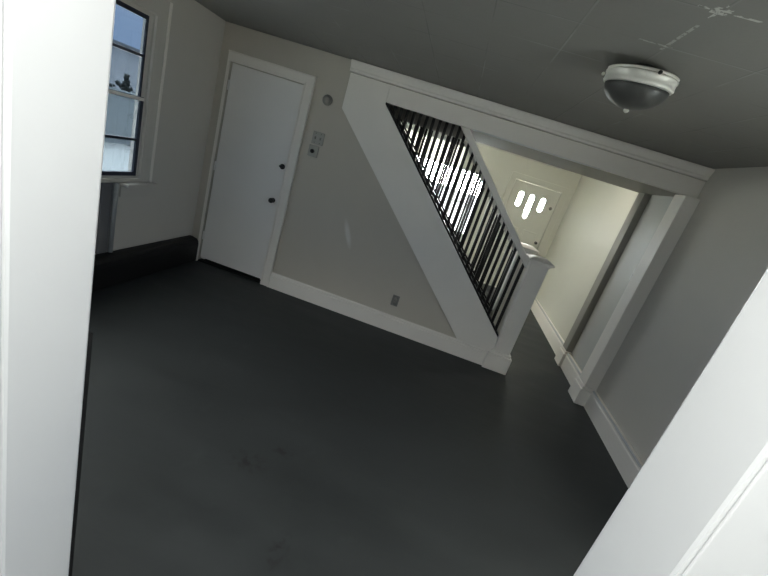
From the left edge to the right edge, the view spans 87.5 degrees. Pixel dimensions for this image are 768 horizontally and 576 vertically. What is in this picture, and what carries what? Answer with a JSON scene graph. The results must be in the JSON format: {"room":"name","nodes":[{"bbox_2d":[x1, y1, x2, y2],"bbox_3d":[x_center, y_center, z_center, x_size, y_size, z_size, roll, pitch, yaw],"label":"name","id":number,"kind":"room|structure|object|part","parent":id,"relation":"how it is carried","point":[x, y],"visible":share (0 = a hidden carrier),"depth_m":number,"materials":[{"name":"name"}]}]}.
{"room":"living room","nodes":[
{"label":"living room","id":0,"kind":"room"},
{"bbox_2d":[99,0,225,253],"bbox_3d":[-2.143,-1.014,2.531,0.085,2.370,3.448,20,18,5],"label":"wall","id":1,"kind":"structure","parent":0,"point":[168,210],"depth_m":3.60,"materials":[{"name":"paint"}]},
{"bbox_2d":[95,182,118,253],"bbox_3d":[-2.181,-0.546,3.164,0.044,0.574,0.140,20,18,5],"label":"door frame","id":2,"kind":"structure","parent":1,"relation":"attached to","point":[106,193],"depth_m":3.15,"materials":[{"name":"paint"}]},
{"bbox_2d":[101,0,172,196],"bbox_3d":[-1.954,-1.361,2.786,0.157,1.502,1.105,20,18,5],"label":"window","id":3,"kind":"structure","parent":1,"relation":"in","point":[134,25],"depth_m":3.05,"materials":[{"name":"paint"}]},
{"bbox_3d":[-2.095,-0.973,2.903,0.004,0.248,0.737,20,18,5],"label":"pane","id":4,"kind":"part","parent":3,"relation":"part of","materials":[{"name":"clear glass"}]},
{"bbox_3d":[-2.010,-1.234,2.816,0.004,0.285,0.737,20,18,5],"label":"pane","id":5,"kind":"part","parent":3,"relation":"part of","materials":[{"name":"clear glass"}]},
{"bbox_3d":[-2.050,-1.112,2.856,0.026,0.617,0.790,20,18,5],"label":"sash","id":6,"kind":"part","parent":3,"relation":"part of","materials":[{"name":"paint"}]},
{"bbox_3d":[-1.942,-1.524,2.724,0.004,0.280,0.761,20,18,5],"label":"pane","id":7,"kind":"part","parent":3,"relation":"part of","materials":[{"name":"clear glass"}]},
{"bbox_3d":[-1.948,-1.372,2.767,0.006,0.024,0.783,20,18,5],"label":"meeting rail","id":8,"kind":"part","parent":3,"relation":"part of","materials":[{"name":"paint"}]},
{"bbox_3d":[-1.989,-1.379,2.772,0.081,1.222,0.815,20,18,5],"label":"frame","id":9,"kind":"part","parent":3,"relation":"part of","materials":[{"name":"paint"}]},
{"bbox_3d":[-1.903,-1.642,2.685,0.018,0.601,0.790,20,18,5],"label":"sash","id":10,"kind":"part","parent":3,"relation":"part of","materials":[{"name":"paint"}]},
{"bbox_3d":[-1.859,-1.778,2.640,0.004,0.237,0.761,20,18,5],"label":"pane","id":11,"kind":"part","parent":3,"relation":"part of","materials":[{"name":"clear glass"}]},
{"bbox_3d":[-2.036,-0.859,3.344,0.074,0.031,0.335,20,18,5],"label":"sill","id":12,"kind":"part","parent":3,"relation":"part of","materials":[{"name":"paint"}]},
{"bbox_2d":[92,235,198,292],"bbox_3d":[-2.364,-0.011,2.782,0.125,0.269,3.290,20,18,5],"label":"baseboard","id":13,"kind":"structure","parent":1,"relation":"attached to","point":[120,266],"depth_m":3.56,"materials":[{"name":"black paint"}]},
{"bbox_2d":[192,21,456,338],"bbox_3d":[-0.201,-0.860,3.966,3.410,2.370,0.100,20,18,5],"label":"wall","id":14,"kind":"structure","parent":0,"point":[341,235],"depth_m":3.99,"materials":[{"name":"paint"}]},
{"bbox_2d":[196,50,316,286],"bbox_3d":[-1.342,-1.132,4.074,0.882,2.125,0.146,20,18,5],"label":"door","id":15,"kind":"structure","parent":14,"relation":"in","point":[266,115],"depth_m":4.03,"materials":[{"name":"paint"}]},
{"bbox_3d":[-1.138,-0.887,4.061,0.052,0.052,0.068,20,18,5],"label":"knob","id":16,"kind":"part","parent":15,"relation":"part of","materials":[{"name":"metal"}]},
{"bbox_2d":[307,144,318,157],"bbox_3d":[-0.686,-1.321,3.866,0.100,0.105,0.027,20,18,5],"label":"switch","id":17,"kind":"object","parent":14,"relation":"attached to","point":[313,150],"visible":1,"depth_m":3.87,"materials":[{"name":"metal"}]},
{"bbox_2d":[311,131,324,145],"bbox_3d":[-0.632,-1.429,3.830,0.115,0.115,0.020,20,18,5],"label":"light switch","id":18,"kind":"object","parent":14,"relation":"attached to","point":[317,138],"visible":1,"depth_m":3.83,"materials":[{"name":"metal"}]},
{"bbox_2d":[322,94,332,105],"bbox_3d":[-0.528,-1.744,3.718,0.096,0.096,0.034,20,18,5],"label":"door chime","id":19,"kind":"object","parent":14,"relation":"attached to","point":[327,100],"visible":1,"depth_m":3.71,"materials":[{"name":"grey plastic"}]},
{"bbox_2d":[268,272,486,364],"bbox_3d":[-0.088,0.313,4.193,2.414,0.172,0.030,20,18,5],"label":"baseboard","id":20,"kind":"structure","parent":14,"relation":"attached to","point":[429,337],"depth_m":4.18,"materials":[{"name":"paint"}]},
{"bbox_2d":[390,295,399,306],"bbox_3d":[0.114,0.130,4.115,0.072,0.115,0.012,20,18,5],"label":"power outlet","id":21,"kind":"object","parent":14,"relation":"attached to","point":[395,299],"visible":1,"depth_m":4.11,"materials":[{"name":"grey plastic"}]},
{"bbox_2d":[350,59,714,180],"bbox_3d":[1.197,-1.459,3.446,3.174,0.093,0.074,20,18,5],"label":"crown molding","id":22,"kind":"structure","parent":14,"relation":"attached to","point":[511,114],"depth_m":3.42,"materials":[{"name":"paint"}]},
{"bbox_2d":[72,260,627,575],"bbox_3d":[-0.352,0.834,2.821,4.900,0.100,10.800,20,18,5],"label":"floor","id":23,"kind":"structure","parent":0,"point":[236,425],"depth_m":2.41,"materials":[{"name":"paint"}]},
{"bbox_2d":[342,73,554,374],"bbox_3d":[0.525,-0.657,4.274,2.380,2.242,0.994,20,18,5],"label":"staircase","id":24,"kind":"structure","parent":23,"relation":"on","point":[495,326],"depth_m":3.83,"materials":[{"name":"paint"}]},
{"bbox_3d":[0.586,-0.616,3.866,1.743,1.765,0.130,20,18,5],"label":"shoe rail","id":25,"kind":"part","parent":24,"relation":"part of","materials":[{"name":"paint"}]},
{"bbox_3d":[0.732,-0.825,4.636,1.743,1.765,0.110,20,18,5],"label":"shoe rail","id":26,"kind":"part","parent":24,"relation":"part of","materials":[{"name":"paint"}]},
{"bbox_3d":[1.181,-1.007,4.494,0.988,0.988,0.054,20,18,5],"label":"handrail","id":27,"kind":"part","parent":24,"relation":"part of","materials":[{"name":"paint"}]},
{"bbox_3d":[1.025,-0.822,3.727,1.022,1.022,0.054,20,18,5],"label":"handrail","id":28,"kind":"part","parent":24,"relation":"part of","materials":[{"name":"paint"}]},
{"bbox_3d":[1.466,0.001,4.672,0.170,0.965,0.170,20,18,5],"label":"newel post","id":29,"kind":"part","parent":24,"relation":"part of","materials":[{"name":"paint"}]},
{"bbox_3d":[1.330,0.195,3.952,0.170,0.965,0.170,20,18,5],"label":"newel post","id":30,"kind":"part","parent":24,"relation":"part of","materials":[{"name":"paint"}]},
{"bbox_2d":[568,195,699,405],"bbox_3d":[2.256,0.172,3.720,0.144,2.094,0.234,20,18,5],"label":"pilaster","id":31,"kind":"object","parent":23,"relation":"on","point":[681,208],"visible":0.88,"depth_m":3.63,"materials":[{"name":"paint"}]},
{"bbox_2d":[195,0,767,168],"bbox_3d":[0.340,-1.346,1.926,4.900,0.100,3.368,20,18,5],"label":"ceiling","id":32,"kind":"structure","parent":0,"point":[548,59],"depth_m":2.11,"materials":[{"name":"painted plaster"}]},
{"bbox_2d":[601,63,679,112],"bbox_3d":[1.128,-0.891,1.804,0.312,0.188,0.317,20,18,5],"label":"ceiling light","id":33,"kind":"object","parent":32,"relation":"attached to","point":[639,86],"visible":1,"depth_m":1.72,"materials":[{"name":"silver metal"}]},
{"bbox_3d":[1.128,-0.867,1.822,0.272,0.104,0.270,20,18,5],"label":"lamp shade","id":34,"kind":"part","parent":33,"relation":"part of","materials":[{"name":"white glass"}]},
{"bbox_2d":[439,136,581,268],"bbox_3d":[1.292,-1.565,7.378,4.040,2.470,0.120,20,18,5],"label":"wall","id":35,"kind":"structure","parent":0,"point":[501,164],"depth_m":7.00,"materials":[{"name":"paint"}]},
{"bbox_2d":[400,121,466,207],"bbox_3d":[0.620,-2.044,7.350,1.383,1.700,0.110,20,18,5],"label":"window","id":36,"kind":"structure","parent":35,"relation":"in","point":[407,124],"depth_m":7.11,"materials":[{"name":"paint"}]},
{"bbox_3d":[0.612,-2.033,7.307,1.383,1.700,0.020,20,18,5],"label":"casing","id":37,"kind":"part","parent":36,"relation":"part of","materials":[{"name":"paint"}]},
{"bbox_2d":[404,127,465,168],"bbox_3d":[0.810,-2.521,7.161,1.255,0.411,0.032,20,18,5],"label":"roller blind","id":38,"kind":"object","parent":36,"relation":"attached to","point":[411,132],"visible":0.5,"depth_m":7.14,"materials":[{"name":"fabric"}]},
{"bbox_2d":[447,165,490,240],"bbox_3d":[1.466,-1.551,7.322,0.533,1.260,0.110,20,18,5],"label":"window","id":39,"kind":"structure","parent":35,"relation":"in","point":[464,166],"depth_m":7.27,"materials":[{"name":"paint"}]},
{"bbox_3d":[1.451,-1.564,7.348,0.455,1.140,0.060,20,18,5],"label":"frame","id":40,"kind":"part","parent":39,"relation":"part of","materials":[{"name":"paint"}]},
{"bbox_2d":[474,171,569,287],"bbox_3d":[2.434,-0.946,7.304,1.020,2.065,0.146,20,18,5],"label":"door","id":41,"kind":"structure","parent":35,"relation":"in","point":[530,230],"depth_m":7.14,"materials":[{"name":"paint"}]},
{"bbox_3d":[2.410,-1.586,7.123,0.116,0.288,0.008,20,18,5],"label":"pane moulding","id":42,"kind":"part","parent":41,"relation":"part of","materials":[{"name":"paint"}]},
{"bbox_3d":[2.584,-0.846,7.290,0.250,0.380,0.010,20,18,5],"label":"panel moulding","id":43,"kind":"part","parent":41,"relation":"part of","materials":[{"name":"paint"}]},
{"bbox_3d":[2.568,-1.444,7.132,0.116,0.458,0.008,20,18,5],"label":"pane moulding","id":44,"kind":"part","parent":41,"relation":"part of","materials":[{"name":"glass"}]},
{"bbox_3d":[2.783,-1.461,7.086,0.116,0.273,0.008,20,18,5],"label":"pane moulding","id":45,"kind":"part","parent":41,"relation":"part of","materials":[{"name":"glass"}]},
{"bbox_2d":[536,167,767,463],"bbox_3d":[2.486,-0.008,3.861,0.140,2.470,7.128,20,18,5],"label":"wall","id":46,"kind":"structure","parent":0,"point":[720,256],"depth_m":3.14,"materials":[{"name":"paint"}]},
{"bbox_2d":[386,83,705,197],"bbox_3d":[1.419,-1.461,3.929,2.844,0.264,0.995,20,18,5],"label":"beam","id":47,"kind":"structure","parent":46,"relation":"attached to","point":[577,152],"depth_m":3.47,"materials":[{"name":"paint"}]},
{"bbox_2d":[470,129,678,196],"bbox_3d":[1.814,-1.339,3.917,2.020,0.265,0.938,20,18,5],"label":"trim","id":48,"kind":"structure","parent":47,"relation":"attached to","point":[600,175],"depth_m":3.89,"materials":[{"name":"paint"}]},
{"bbox_2d":[531,298,563,354],"bbox_3d":[2.438,0.455,6.186,0.050,0.200,2.707,20,18,5],"label":"baseboard","id":49,"kind":"structure","parent":46,"relation":"attached to","point":[554,338],"depth_m":5.72,"materials":[{"name":"paint"}]},
{"bbox_2d":[560,353,581,385],"bbox_3d":[2.075,0.928,4.412,0.050,0.198,0.624,20,18,5],"label":"baseboard","id":50,"kind":"structure","parent":46,"relation":"attached to","point":[571,370],"depth_m":4.46,"materials":[{"name":"paint"}]},
{"bbox_2d":[554,193,651,365],"bbox_3d":[2.430,-0.038,4.520,0.100,2.094,0.204,20,18,5],"label":"pilaster","id":51,"kind":"object","parent":46,"relation":"attached to","point":[641,201],"visible":0.8,"depth_m":4.44,"materials":[{"name":"paint"}]},
{"bbox_2d":[584,391,643,487],"bbox_3d":[1.711,1.488,2.368,0.050,0.200,3.205,20,18,5],"label":"baseboard","id":52,"kind":"structure","parent":46,"relation":"attached to","point":[625,458],"depth_m":3.25,"materials":[{"name":"paint"}]},
{"bbox_2d":[571,195,672,370],"bbox_3d":[2.420,-0.010,4.094,0.024,1.894,0.622,20,18,5],"label":"panel","id":53,"kind":"object","parent":46,"relation":"attached to","point":[657,206],"visible":0.57,"depth_m":4.15,"materials":[{"name":"paint"}]},
{"bbox_3d":[0.245,-0.996,4.677,2.730,2.450,0.080,20,18,5],"label":"wall","id":54,"kind":"structure","parent":0,"visible":0},
{"bbox_2d":[389,104,463,139],"bbox_3d":[0.103,-2.090,4.410,1.780,0.392,0.085,20,18,5],"label":"beam","id":55,"kind":"structure","parent":54,"relation":"attached to","point":[461,134],"depth_m":4.37,"materials":[{"name":"paint"}]},
{"bbox_3d":[-0.337,0.165,0.617,4.750,2.450,0.120,20,18,5],"label":"wall","id":56,"kind":"structure","parent":0,"visible":0},
{"bbox_2d":[0,0,115,575],"bbox_3d":[-0.620,0.219,0.677,0.103,2.150,0.156,20,18,5],"label":"door frame","id":57,"kind":"structure","parent":56,"relation":"attached to","point":[57,53],"depth_m":0.58,"materials":[{"name":"paint"}]},
{"bbox_2d":[68,331,92,575],"bbox_3d":[-0.706,0.632,0.893,0.014,1.220,0.012,20,18,5],"label":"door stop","id":58,"kind":"object","parent":56,"relation":"attached to","point":[90,334],"visible":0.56,"depth_m":0.79,"materials":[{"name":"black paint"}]},
{"bbox_2d":[573,269,767,575],"bbox_3d":[0.322,0.552,0.593,0.103,2.150,0.145,20,18,5],"label":"door frame","id":59,"kind":"structure","parent":56,"relation":"attached to","point":[715,443],"depth_m":0.47,"materials":[{"name":"paint"}]},
{"label":"outside","id":60,"kind":"structure","parent":0,"visible":0},
{"bbox_2d":[433,185,527,232],"bbox_3d":[1.236,-0.816,10.077,120.000,0.250,120.000,20,18,5],"label":"ground","id":61,"kind":"structure","parent":60,"point":[524,215],"depth_m":30.42,"materials":[{"name":"white"}]}
]}

